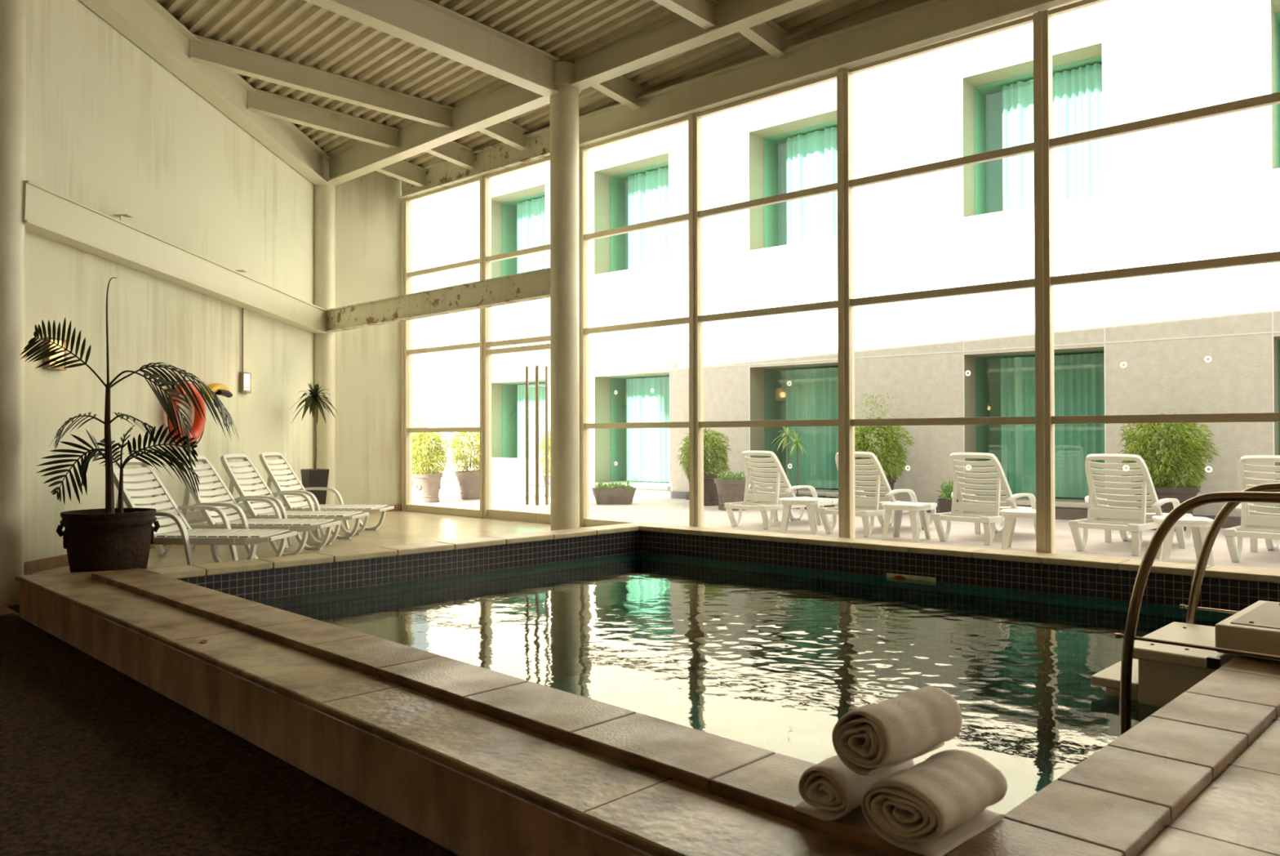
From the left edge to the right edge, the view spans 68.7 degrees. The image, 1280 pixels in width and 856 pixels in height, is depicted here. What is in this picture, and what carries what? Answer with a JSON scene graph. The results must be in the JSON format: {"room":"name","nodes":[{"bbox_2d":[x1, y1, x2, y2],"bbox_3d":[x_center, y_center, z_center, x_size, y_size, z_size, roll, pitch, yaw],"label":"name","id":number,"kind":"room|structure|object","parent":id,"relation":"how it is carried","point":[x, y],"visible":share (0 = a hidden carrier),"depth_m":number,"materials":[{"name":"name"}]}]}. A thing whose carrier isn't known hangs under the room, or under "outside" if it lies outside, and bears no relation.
{"room":"indoor swimming pool","nodes":[
{"label":"indoor swimming pool","id":0,"kind":"room"},
{"bbox_2d":[56,507,159,572],"bbox_3d":[-4.267,0.936,7.523,0.692,0.540,0.706,-1,-1,45],"label":"pot","id":1,"kind":"object","parent":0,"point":[106,539],"depth_m":7.28,"materials":[{"name":"brown ceramic"}]},
{"bbox_2d":[23,0,314,574],"bbox_3d":[-5.035,-1.430,10.544,0.200,6.130,6.457,0,-1,4],"label":"wall","id":2,"kind":"structure","parent":0,"point":[110,130],"depth_m":9.45,"materials":[{"name":"paint"}]},
{"bbox_2d":[43,337,66,370],"bbox_3d":[-5.038,-0.639,8.084,0.081,0.270,0.220,0,-1,4],"label":"wall lamp","id":3,"kind":"object","parent":2,"relation":"attached to","point":[60,368],"visible":0.48,"depth_m":8.03,"materials":[{"name":"brown metal"}]},
{"bbox_2d":[23,544,168,574],"bbox_3d":[-4.917,1.185,10.514,0.024,0.100,6.457,0,-1,4],"label":"baseboard","id":4,"kind":"structure","parent":2,"relation":"attached to","point":[51,562],"depth_m":7.98,"materials":[{"name":"ceramic"}]},
{"bbox_2d":[22,180,327,333],"bbox_3d":[-4.833,-1.680,10.569,0.200,0.570,6.100,0,-1,4],"label":"beam","id":5,"kind":"structure","parent":2,"relation":"attached to","point":[49,214],"depth_m":9.32,"materials":[{"name":"beige paint"}]},
{"bbox_2d":[113,213,133,222],"bbox_3d":[-4.935,-1.993,8.943,0.140,0.074,0.100,0,-1,4],"label":"wall bracket","id":6,"kind":"object","parent":5,"relation":"attached to","point":[123,217],"visible":0.82,"depth_m":8.93,"materials":[{"name":"beige metal"}]},
{"bbox_2d":[235,269,247,273],"bbox_3d":[-4.794,-1.847,11.218,0.140,0.074,0.100,0,-1,4],"label":"wall bracket","id":7,"kind":"object","parent":5,"relation":"attached to","point":[237,270],"visible":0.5,"depth_m":11.18,"materials":[{"name":"beige paint"}]},
{"bbox_2d":[166,368,205,447],"bbox_3d":[-4.875,-0.212,10.062,0.117,0.838,0.724,0,-1,4],"label":"life ring","id":8,"kind":"object","parent":2,"relation":"hanging from","point":[197,427],"visible":0.48,"depth_m":10.18,"materials":[{"name":"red plastic"}]},
{"bbox_2d":[202,382,232,407],"bbox_3d":[-4.818,-0.372,10.684,0.160,0.283,0.516,0,-1,4],"label":"buoy","id":9,"kind":"object","parent":2,"relation":"attached to","point":[219,388],"visible":0.78,"depth_m":10.65,"materials":[{"name":"yellow plastic"}]},
{"bbox_2d":[241,307,243,372],"bbox_3d":[-4.858,-1.056,11.442,0.020,0.822,0.020,0,-1,-23],"label":"conduit pipe","id":10,"kind":"object","parent":2,"relation":"attached to","point":[242,308],"visible":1,"depth_m":11.43,"materials":[{"name":"brown metal"}]},
{"bbox_2d":[239,372,251,393],"bbox_3d":[-4.831,-0.554,11.485,0.075,0.250,0.200,0,-1,4],"label":"switch box","id":11,"kind":"object","parent":2,"relation":"attached to","point":[245,378],"visible":1,"depth_m":11.42,"materials":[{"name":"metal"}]},
{"bbox_2d":[0,604,458,855],"bbox_3d":[-4.241,1.458,2.661,18.200,0.212,6.250,-1,-1,45],"label":"floor","id":12,"kind":"structure","parent":0,"point":[95,760],"depth_m":3.61,"materials":[{"name":"brown carpet"}]},
{"bbox_2d":[0,0,26,606],"bbox_3d":[-5.136,-1.757,7.502,0.350,6.330,0.350,-1,-1,45],"label":"round column","id":13,"kind":"structure","parent":12,"relation":"on","point":[12,12],"depth_m":7.42,"materials":[{"name":"paint"}]},
{"bbox_2d":[300,468,328,504],"bbox_3d":[-4.360,0.901,12.552,0.278,0.700,0.278,-1,-1,45],"label":"pot","id":14,"kind":"object","parent":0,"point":[310,477],"depth_m":12.47,"materials":[{"name":"black plastic"}]},
{"bbox_2d":[324,159,401,505],"bbox_3d":[-4.223,-1.275,14.146,1.302,5.880,0.200,0,-1,-30],"label":"wall","id":15,"kind":"structure","parent":0,"point":[368,359],"depth_m":14.11,"materials":[{"name":"paint"}]},
{"bbox_2d":[381,504,401,511],"bbox_3d":[-4.157,1.219,14.020,1.196,0.090,0.030,0,-1,-29],"label":"baseboard","id":16,"kind":"structure","parent":15,"relation":"attached to","point":[397,507],"depth_m":14.26,"materials":[{"name":"ceramic"}]},
{"bbox_2d":[401,198,412,511],"bbox_3d":[-3.580,-1.120,14.360,0.130,4.770,0.151,-1,-1,45],"label":"window mullion","id":17,"kind":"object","parent":15,"relation":"attached to","point":[406,206],"depth_m":14.31,"materials":[{"name":"beige metal"}]},
{"bbox_2d":[406,177,479,516],"bbox_3d":[-2.870,-1.127,13.726,1.777,4.770,0.080,-1,-1,42],"label":"window","id":18,"kind":"structure","parent":15,"relation":"in","point":[410,507],"depth_m":13.67,"materials":[{"name":"beige metal"}]},
{"bbox_2d":[603,0,928,108],"bbox_3d":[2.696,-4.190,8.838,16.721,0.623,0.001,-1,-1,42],"label":"ceiling beam","id":19,"kind":"structure","parent":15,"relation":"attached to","point":[883,7],"depth_m":9.51,"materials":[{"name":"metal"}]},
{"bbox_2d":[412,472,443,502],"bbox_3d":[-3.687,1.032,16.193,0.551,0.500,0.551,-1,-1,45],"label":"pot","id":20,"kind":"object","parent":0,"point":[427,486],"depth_m":16.00,"materials":[{"name":"ceramic"}]},
{"bbox_2d":[453,471,479,499],"bbox_3d":[-3.092,1.038,17.011,0.571,0.500,0.571,-1,-1,45],"label":"pot","id":21,"kind":"object","parent":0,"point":[468,482],"depth_m":16.81,"materials":[{"name":"ceramic"}]},
{"bbox_2d":[397,126,550,199],"bbox_3d":[-2.246,-3.689,13.107,3.745,0.340,0.180,-1,-1,42],"label":"header beam","id":22,"kind":"structure","parent":0,"point":[499,157],"depth_m":12.96,"materials":[{"name":"metal"}]},
{"bbox_2d":[155,0,883,180],"bbox_3d":[-1.859,-4.593,4.933,18.100,1.558,12.775,-1,-1,45],"label":"ceiling","id":23,"kind":"structure","parent":0,"point":[301,32],"depth_m":10.17,"materials":[{"name":"paint"}]},
{"bbox_2d":[79,0,330,186],"bbox_3d":[-4.823,-3.942,10.352,0.220,0.769,6.679,0,-1,4],"label":"roof beam","id":24,"kind":"structure","parent":23,"relation":"attached to","point":[147,24],"depth_m":10.35,"materials":[{"name":"beige metal"}]},
{"bbox_2d":[189,34,453,129],"bbox_3d":[-3.617,-4.010,10.978,3.084,0.384,0.130,0,-1,-38],"label":"ceiling beam","id":25,"kind":"structure","parent":23,"relation":"attached to","point":[211,52],"depth_m":10.85,"materials":[{"name":"beige metal"}]},
{"bbox_2d":[247,88,399,149],"bbox_3d":[-4.007,-3.935,11.970,1.978,0.341,0.130,0,-1,-41],"label":"ceiling beam","id":26,"kind":"structure","parent":23,"relation":"attached to","point":[264,103],"depth_m":11.91,"materials":[{"name":"beige metal"}]},
{"bbox_2d":[375,160,427,187],"bbox_3d":[-3.548,-3.770,13.553,1.024,0.384,0.130,0,-1,-44],"label":"roof beam","id":27,"kind":"structure","parent":23,"relation":"attached to","point":[404,171],"depth_m":13.67,"materials":[{"name":"beige metal"}]},
{"bbox_2d":[425,140,475,169],"bbox_3d":[-2.668,-3.822,12.808,0.969,0.388,0.130,0,-1,-44],"label":"roof beam","id":28,"kind":"structure","parent":23,"relation":"attached to","point":[454,152],"depth_m":12.91,"materials":[{"name":"beige metal"}]},
{"bbox_2d":[479,120,529,151],"bbox_3d":[-1.827,-3.873,12.095,0.918,0.391,0.130,0,-1,-44],"label":"roof beam","id":29,"kind":"structure","parent":23,"relation":"attached to","point":[506,131],"depth_m":12.19,"materials":[{"name":"beige metal"}]},
{"bbox_2d":[591,75,643,110],"bbox_3d":[-0.298,-3.954,10.798,0.818,0.377,0.130,0,-1,-44],"label":"roof beam","id":30,"kind":"structure","parent":23,"relation":"attached to","point":[621,89],"depth_m":10.87,"materials":[{"name":"beige metal"}]},
{"bbox_2d":[738,19,787,58],"bbox_3d":[1.232,-4.033,9.502,0.718,0.360,0.130,0,-1,-44],"label":"roof beam","id":31,"kind":"structure","parent":23,"relation":"attached to","point":[768,35],"depth_m":9.56,"materials":[{"name":"beige metal"}]},
{"bbox_2d":[542,471,550,497],"bbox_3d":[-1.576,1.059,17.552,0.530,0.460,0.530,-1,-1,45],"label":"pot","id":32,"kind":"object","parent":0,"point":[543,473],"depth_m":17.38,"materials":[{"name":"ceramic"}]},
{"bbox_2d":[30,484,1279,574],"bbox_3d":[6.078,1.458,16.125,38.000,0.400,28.484,-1,-1,45],"label":"floor","id":33,"kind":"structure","parent":0,"point":[673,511],"depth_m":11.09,"materials":[{"name":"tile"}]},
{"bbox_2d":[19,277,239,572],"bbox_3d":[-4.017,-0.001,7.611,1.614,2.416,1.003,0,-1,11],"label":"potted palm","id":34,"kind":"object","parent":33,"relation":"on","point":[109,538],"visible":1,"depth_m":7.39,"materials":[{"name":"green plant"}]},
{"bbox_2d":[112,457,297,564],"bbox_3d":[-3.902,0.739,8.125,1.692,0.958,0.768,0,-1,4],"label":"sun lounger","id":35,"kind":"object","parent":33,"relation":"on","point":[180,533],"visible":0.71,"depth_m":8.08,"materials":[{"name":"white plastic"}]},
{"bbox_2d":[154,455,341,555],"bbox_3d":[-3.846,0.749,9.179,1.692,0.958,0.768,0,-1,4],"label":"sun lounger","id":36,"kind":"object","parent":33,"relation":"on","point":[239,520],"visible":0.77,"depth_m":9.12,"materials":[{"name":"white plastic"}]},
{"bbox_2d":[200,453,368,545],"bbox_3d":[-3.854,0.757,10.168,1.692,0.958,0.768,0,-1,4],"label":"sun lounger","id":37,"kind":"object","parent":33,"relation":"on","point":[268,513],"visible":0.75,"depth_m":10.11,"materials":[{"name":"white plastic"}]},
{"bbox_2d":[291,381,338,504],"bbox_3d":[-4.385,0.310,12.567,0.566,1.882,0.614,0,-1,-2],"label":"dracaena","id":38,"kind":"object","parent":33,"relation":"on","point":[310,477],"visible":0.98,"depth_m":12.50,"materials":[{"name":"green plant"}]},
{"bbox_2d":[243,452,394,535],"bbox_3d":[-3.832,0.766,11.130,1.692,0.958,0.768,0,-1,4],"label":"sun lounger","id":39,"kind":"object","parent":33,"relation":"on","point":[304,505],"visible":0.77,"depth_m":11.09,"materials":[{"name":"white plastic"}]},
{"bbox_2d":[314,178,335,504],"bbox_3d":[-4.636,-1.178,13.731,0.310,4.880,0.310,-1,-1,45],"label":"round column","id":40,"kind":"structure","parent":33,"relation":"on","point":[324,195],"depth_m":13.60,"materials":[{"name":"paint"}]},
{"bbox_2d":[412,381,427,484],"bbox_3d":[-6.483,0.116,21.060,0.200,2.430,3.900,-1,-1,45],"label":"wall","id":41,"kind":"structure","parent":33,"relation":"on","point":[420,389],"depth_m":22.20,"materials":[{"name":"paint"}]},
{"bbox_2d":[412,431,452,502],"bbox_3d":[-3.707,0.640,16.191,0.892,1.284,0.901,0,-1,8],"label":"bush","id":42,"kind":"object","parent":33,"relation":"on","point":[427,483],"visible":0.9,"depth_m":16.02,"materials":[{"name":"plant"}]},
{"bbox_2d":[444,417,494,499],"bbox_3d":[-3.084,0.553,17.015,0.890,1.470,0.886,0,-1,-6],"label":"bush","id":43,"kind":"object","parent":33,"relation":"on","point":[468,481],"visible":0.77,"depth_m":16.83,"materials":[{"name":"plant"}]},
{"bbox_2d":[479,174,491,517],"bbox_3d":[-2.160,-1.134,13.094,0.130,4.770,0.151,-1,-1,45],"label":"window mullion","id":44,"kind":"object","parent":33,"relation":"on","point":[485,183],"depth_m":13.04,"materials":[{"name":"beige metal"}]},
{"bbox_2d":[457,457,545,492],"bbox_3d":[-2.970,0.973,19.839,2.721,0.680,0.149,-1,-1,39],"label":"wall","id":45,"kind":"structure","parent":33,"relation":"on","point":[507,473],"depth_m":19.50,"materials":[{"name":"paint"}]},
{"bbox_2d":[485,156,550,523],"bbox_3d":[-1.446,-1.141,12.450,1.800,4.770,0.210,-1,-1,39],"label":"door","id":46,"kind":"structure","parent":33,"relation":"on","point":[543,517],"depth_m":12.38,"materials":[{"name":"beige metal"}]},
{"bbox_2d":[538,431,550,497],"bbox_3d":[-1.577,0.649,17.566,0.782,1.280,0.800,0,-1,-27],"label":"bush","id":47,"kind":"object","parent":33,"relation":"on","point":[542,460],"visible":0.19,"depth_m":17.43,"materials":[{"name":"plant"}]},
{"bbox_2d":[550,61,581,530],"bbox_3d":[-0.859,-1.450,10.685,0.390,5.354,0.390,-1,-1,45],"label":"round column","id":48,"kind":"structure","parent":33,"relation":"on","point":[564,104],"depth_m":10.54,"materials":[{"name":"paint"}]},
{"bbox_2d":[303,0,559,97],"bbox_3d":[-4.768,-4.255,6.714,0.200,0.939,10.850,-1,-1,44],"label":"roof beam","id":49,"kind":"structure","parent":48,"relation":"attached to","point":[429,25],"depth_m":9.63,"materials":[{"name":"beige metal"}]},
{"bbox_2d":[324,267,550,332],"bbox_3d":[-2.756,-1.621,12.217,4.557,0.400,0.160,-1,-1,39],"label":"tie beam","id":50,"kind":"structure","parent":48,"relation":"attached to","point":[532,285],"depth_m":11.94,"materials":[{"name":"paint"}]},
{"bbox_2d":[326,82,550,185],"bbox_3d":[-2.763,-3.901,12.236,4.554,0.661,0.200,-1,-1,39],"label":"roof beam","id":51,"kind":"structure","parent":48,"relation":"attached to","point":[510,100],"depth_m":12.11,"materials":[{"name":"beige metal"}]},
{"bbox_2d":[569,0,822,89],"bbox_3d":[3.861,-4.330,6.838,11.895,0.870,0.200,-1,-1,39],"label":"roof beam","id":52,"kind":"structure","parent":48,"relation":"attached to","point":[631,52],"depth_m":9.73,"materials":[{"name":"beige metal"}]},
{"bbox_2d":[653,0,719,30],"bbox_3d":[-3.171,-4.420,5.380,0.130,0.840,11.183,-1,-1,45],"label":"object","id":53,"kind":"structure","parent":52,"relation":"attached to","point":[702,13],"depth_m":9.14,"materials":[{"name":"beige paint"}]},
{"bbox_2d":[578,146,589,526],"bbox_3d":[-0.726,-1.149,11.814,0.130,4.770,0.151,-1,-1,45],"label":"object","id":54,"kind":"structure","parent":33,"relation":"on","point":[583,154],"depth_m":11.76,"materials":[{"name":"beige metal"}]},
{"bbox_2d":[591,480,636,504],"bbox_3d":[-0.430,1.071,15.625,0.740,0.396,0.461,0,-1,0],"label":"trough","id":55,"kind":"object","parent":33,"relation":"on","point":[615,493],"visible":1,"depth_m":15.49,"materials":[{"name":"ceramic"}]},
{"bbox_2d":[583,115,688,526],"bbox_3d":[-0.045,-1.156,11.208,1.697,4.770,0.080,-1,-1,42],"label":"window","id":56,"kind":"structure","parent":33,"relation":"on","point":[684,217],"depth_m":11.23,"materials":[{"name":"beige metal"}]},
{"bbox_2d":[15,522,1279,855],"bbox_3d":[1.851,1.842,5.203,11.896,1.600,6.586,-1,-1,45],"label":"swimming pool","id":57,"kind":"object","parent":33,"relation":"in","point":[528,693],"visible":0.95,"depth_m":6.65,"materials":[{"name":"stone"}]},
{"bbox_2d":[794,755,914,820],"bbox_3d":[0.597,0.955,2.572,0.170,0.139,0.380,-1,-1,43],"label":"rolled towel","id":58,"kind":"object","parent":57,"relation":"on","point":[829,790],"visible":0.52,"depth_m":2.45,"materials":[{"name":"white fabric"}]},
{"bbox_2d":[886,572,936,584],"bbox_3d":[2.434,1.354,8.414,0.466,0.060,0.015,-1,-1,40],"label":"depth marker","id":59,"kind":"object","parent":57,"relation":"attached to","point":[895,576],"visible":1,"depth_m":8.40,"materials":[{"name":"beige tile"}]},
{"bbox_2d":[861,749,1007,855],"bbox_3d":[0.757,0.942,2.393,0.380,0.161,0.230,0,-1,-43],"label":"rolled towel","id":60,"kind":"object","parent":57,"relation":"on","point":[931,806],"visible":1,"depth_m":2.30,"materials":[{"name":"white fabric"}]},
{"bbox_2d":[831,685,962,775],"bbox_3d":[0.692,0.803,2.500,0.390,0.171,0.177,0,-1,-41],"label":"rolled towel","id":61,"kind":"object","parent":60,"relation":"on","point":[870,739],"visible":1,"depth_m":2.41,"materials":[{"name":"white fabric"}]},
{"bbox_2d":[1090,600,1279,737],"bbox_3d":[3.132,1.204,4.319,1.760,0.655,0.860,-1,-1,45],"label":"steps","id":62,"kind":"structure","parent":57,"relation":"on","point":[1162,672],"depth_m":4.45,"materials":[{"name":"beige plastic"}]},
{"bbox_2d":[1115,491,1279,736],"bbox_3d":[2.760,0.971,3.915,1.449,1.397,0.110,-1,-1,45],"label":"pool handrail","id":63,"kind":"object","parent":57,"relation":"on","point":[1129,636],"visible":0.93,"depth_m":4.30,"materials":[{"name":"silver metal"}]},
{"bbox_2d":[1179,482,1279,623],"bbox_3d":[3.497,0.975,4.663,1.449,1.397,0.110,-1,-1,45],"label":"pool handrail","id":64,"kind":"object","parent":57,"relation":"on","point":[1192,607],"visible":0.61,"depth_m":5.06,"materials":[{"name":"silver metal"}]},
{"bbox_2d":[688,112,703,526],"bbox_3d":[0.635,-1.163,10.602,0.130,4.770,0.151,-1,-1,45],"label":"window mullion","id":65,"kind":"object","parent":33,"relation":"on","point":[695,122],"depth_m":10.55,"materials":[{"name":"beige metal"}]},
{"bbox_2d":[675,427,731,505],"bbox_3d":[1.079,0.628,15.405,0.955,1.272,0.975,-1,-1,45],"label":"bush","id":66,"kind":"object","parent":33,"relation":"on","point":[710,495],"visible":0.57,"depth_m":15.21,"materials":[{"name":"plant"}]},
{"bbox_2d":[714,468,746,510],"bbox_3d":[1.417,0.943,14.393,0.551,0.621,0.551,-1,-1,45],"label":"potted flowers","id":67,"kind":"object","parent":33,"relation":"on","point":[731,486],"visible":0.77,"depth_m":14.20,"materials":[{"name":"beige ceramic"}]},
{"bbox_2d":[697,72,838,468],"bbox_3d":[1.345,-1.170,9.969,1.777,4.770,0.080,-1,-1,42],"label":"window","id":68,"kind":"structure","parent":33,"relation":"on","point":[830,188],"depth_m":9.90,"materials":[{"name":"beige metal"}]},
{"bbox_2d":[724,450,838,529],"bbox_3d":[1.879,0.760,11.994,1.692,0.958,0.768,0,-1,-43],"label":"sun lounger","id":69,"kind":"object","parent":33,"relation":"on","point":[763,501],"visible":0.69,"depth_m":11.68,"materials":[{"name":"white plastic"}]},
{"bbox_2d":[770,426,826,509],"bbox_3d":[2.439,0.598,14.721,0.914,1.313,0.551,-1,-1,45],"label":"potted palm","id":70,"kind":"object","parent":33,"relation":"on","point":[797,439],"visible":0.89,"depth_m":14.68,"materials":[{"name":"plant"}]},
{"bbox_2d":[778,497,818,533],"bbox_3d":[1.873,1.028,11.036,0.450,0.390,0.450,0,-1,13],"label":"side table","id":71,"kind":"object","parent":33,"relation":"on","point":[787,502],"visible":1,"depth_m":10.88,"materials":[{"name":"white plastic"}]},
{"bbox_2d":[836,68,855,537],"bbox_3d":[2.054,-1.177,9.336,0.130,4.770,0.151,-1,-1,45],"label":"window mullion","id":72,"kind":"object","parent":33,"relation":"on","point":[845,146],"depth_m":9.29,"materials":[{"name":"beige metal"}]},
{"bbox_2d":[427,0,1279,516],"bbox_3d":[8.232,-5.014,15.803,27.874,12.930,8.080,-1,-1,40],"label":"hotel building","id":73,"kind":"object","parent":33,"relation":"on","point":[1208,188],"visible":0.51,"depth_m":13.92,"materials":[{"name":"paint"}]},
{"bbox_2d":[516,196,545,273],"bbox_3d":[-2.117,-3.996,20.243,1.550,1.980,0.112,-1,-1,41],"label":"curtain","id":74,"kind":"object","parent":73,"relation":"hanging from","point":[531,211],"depth_m":20.51,"materials":[{"name":"teal fabric"}]},
{"bbox_2d":[517,383,545,457],"bbox_3d":[-2.123,0.054,20.220,1.590,2.020,0.113,-1,-1,40],"label":"curtain","id":75,"kind":"object","parent":73,"relation":"hanging from","point":[521,388],"depth_m":20.43,"materials":[{"name":"teal fabric"}]},
{"bbox_2d":[626,376,669,481],"bbox_3d":[0.359,0.029,18.109,1.590,2.020,0.112,-1,-1,41],"label":"curtain","id":76,"kind":"object","parent":73,"relation":"hanging from","point":[645,446],"depth_m":18.26,"materials":[{"name":"teal fabric"}]},
{"bbox_2d":[627,166,669,269],"bbox_3d":[0.365,-4.021,18.132,1.550,1.980,0.113,-1,-1,41],"label":"curtain","id":77,"kind":"object","parent":73,"relation":"hanging from","point":[647,193],"depth_m":18.28,"materials":[{"name":"teal fabric"}]},
{"bbox_2d":[786,126,837,244],"bbox_3d":[3.129,-4.048,15.780,1.550,1.980,0.115,-1,-1,40],"label":"curtain","id":78,"kind":"object","parent":73,"relation":"hanging from","point":[811,158],"depth_m":15.95,"materials":[{"name":"teal fabric"}]},
{"bbox_2d":[785,367,838,488],"bbox_3d":[3.125,0.002,15.759,1.590,2.020,0.120,-1,-1,40],"label":"curtain","id":79,"kind":"object","parent":73,"relation":"hanging from","point":[812,393],"depth_m":15.87,"materials":[{"name":"teal fabric"}]},
{"bbox_2d":[1002,63,1102,210],"bbox_3d":[5.956,-4.076,13.377,1.550,1.980,0.120,-1,-1,40],"label":"curtain","id":80,"kind":"object","parent":73,"relation":"hanging from","point":[1077,88],"depth_m":13.33,"materials":[{"name":"teal fabric"}]},
{"bbox_2d":[1000,352,1105,498],"bbox_3d":[5.946,-0.026,13.350,1.590,2.020,0.125,-1,-1,40],"label":"curtain","id":81,"kind":"object","parent":73,"relation":"hanging from","point":[1079,379],"depth_m":13.33,"materials":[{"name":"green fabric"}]},
{"bbox_2d":[834,392,915,502],"bbox_3d":[3.434,0.360,13.759,1.130,1.767,1.136,-1,-1,45],"label":"bush","id":82,"kind":"object","parent":33,"relation":"on","point":[861,443],"visible":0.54,"depth_m":13.56,"materials":[{"name":"plant"}]},
{"bbox_2d":[855,476,896,502],"bbox_3d":[3.451,0.984,13.749,0.612,0.520,0.612,-1,-1,45],"label":"pot","id":83,"kind":"object","parent":33,"relation":"on","point":[891,480],"depth_m":13.53,"materials":[{"name":"ceramic"}]},
{"bbox_2d":[818,451,937,537],"bbox_3d":[2.884,0.750,11.145,1.692,0.958,0.768,0,-1,-44],"label":"sun lounger","id":84,"kind":"object","parent":33,"relation":"on","point":[865,506],"visible":0.66,"depth_m":10.77,"materials":[{"name":"white plastic"}]},
{"bbox_2d":[881,502,930,542],"bbox_3d":[2.897,1.018,10.195,0.450,0.390,0.450,-1,-1,36],"label":"side table","id":85,"kind":"object","parent":33,"relation":"on","point":[898,508],"visible":1,"depth_m":10.12,"materials":[{"name":"white plastic"}]},
{"bbox_2d":[848,14,1035,470],"bbox_3d":[2.768,-1.185,8.700,1.787,4.770,0.080,-1,-1,42],"label":"window","id":86,"kind":"structure","parent":33,"relation":"on","point":[1024,148],"depth_m":8.63,"materials":[{"name":"beige metal"}]},
{"bbox_2d":[937,479,958,512],"bbox_3d":[4.225,0.968,12.818,0.313,0.532,0.287,-1,-1,45],"label":"potted flowers","id":87,"kind":"object","parent":33,"relation":"on","point":[944,504],"visible":0.62,"depth_m":12.77,"materials":[{"name":"green plant"}]},
{"bbox_2d":[685,491,1240,528],"bbox_3d":[5.615,1.159,12.656,12.500,0.140,0.123,-1,-1,40],"label":"stone kerb","id":88,"kind":"object","parent":33,"relation":"on","point":[1060,513],"visible":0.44,"depth_m":12.42,"materials":[{"name":"stone"}]},
{"bbox_2d":[932,452,1035,545],"bbox_3d":[3.948,0.741,10.320,1.692,0.958,0.768,0,-1,-43],"label":"sun lounger","id":89,"kind":"object","parent":33,"relation":"on","point":[973,510],"visible":0.73,"depth_m":9.98,"materials":[{"name":"white plastic"}]},
{"bbox_2d":[1000,508,1035,549],"bbox_3d":[3.789,1.008,9.205,0.450,0.390,0.450,0,-1,27],"label":"side table","id":90,"kind":"object","parent":33,"relation":"on","point":[1010,515],"visible":0.63,"depth_m":9.11,"materials":[{"name":"white plastic"}]},
{"bbox_2d":[1032,9,1055,553],"bbox_3d":[3.482,-1.192,8.063,0.130,4.770,0.151,-1,-1,45],"label":"window mullion","id":91,"kind":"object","parent":33,"relation":"on","point":[1042,20],"depth_m":8.01,"materials":[{"name":"beige metal"}]},
{"bbox_2d":[1068,453,1192,555],"bbox_3d":[5.014,0.731,9.466,1.692,0.958,0.768,0,-1,-43],"label":"sun lounger","id":92,"kind":"object","parent":33,"relation":"on","point":[1134,520],"visible":0.83,"depth_m":9.14,"materials":[{"name":"white plastic"}]},
{"bbox_2d":[1048,0,1279,472],"bbox_3d":[4.192,-1.199,7.430,1.777,4.770,0.080,-1,-1,42],"label":"window","id":93,"kind":"structure","parent":33,"relation":"on","point":[1271,99],"depth_m":7.42,"materials":[{"name":"beige metal"}]},
{"bbox_2d":[1131,484,1200,530],"bbox_3d":[6.340,0.955,11.296,0.734,0.520,0.734,-1,-1,45],"label":"pot","id":94,"kind":"object","parent":33,"relation":"on","point":[1183,492],"depth_m":11.00,"materials":[{"name":"ceramic"}]},
{"bbox_2d":[1112,412,1222,530],"bbox_3d":[6.341,0.521,11.278,1.143,1.389,1.139,-1,-1,45],"label":"bush","id":95,"kind":"object","parent":33,"relation":"on","point":[1185,454],"visible":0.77,"depth_m":11.05,"materials":[{"name":"plant"}]},
{"bbox_2d":[1151,515,1214,565],"bbox_3d":[4.841,0.998,8.350,0.450,0.390,0.450,0,-1,19],"label":"side table","id":96,"kind":"object","parent":33,"relation":"on","point":[1199,526],"visible":0.57,"depth_m":8.22,"materials":[{"name":"white plastic"}]},
{"bbox_2d":[1222,454,1279,562],"bbox_3d":[6.003,0.721,8.631,1.692,0.958,0.768,0,-1,-43],"label":"sun lounger","id":97,"kind":"object","parent":33,"relation":"on","point":[1254,525],"visible":0.89,"depth_m":8.39,"materials":[{"name":"white plastic"}]},
{"bbox_2d":[686,474,719,505],"bbox_3d":[1.070,1.014,15.394,0.612,0.500,0.612,-1,-1,45],"label":"pot","id":98,"kind":"object","parent":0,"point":[710,491],"depth_m":15.16,"materials":[{"name":"ceramic"}]},
{"bbox_2d":[578,0,1082,147],"bbox_3d":[3.979,-3.777,7.557,12.898,0.400,0.180,-1,-1,42],"label":"header beam","id":99,"kind":"structure","parent":0,"point":[930,22],"depth_m":9.47,"materials":[{"name":"beige metal"}]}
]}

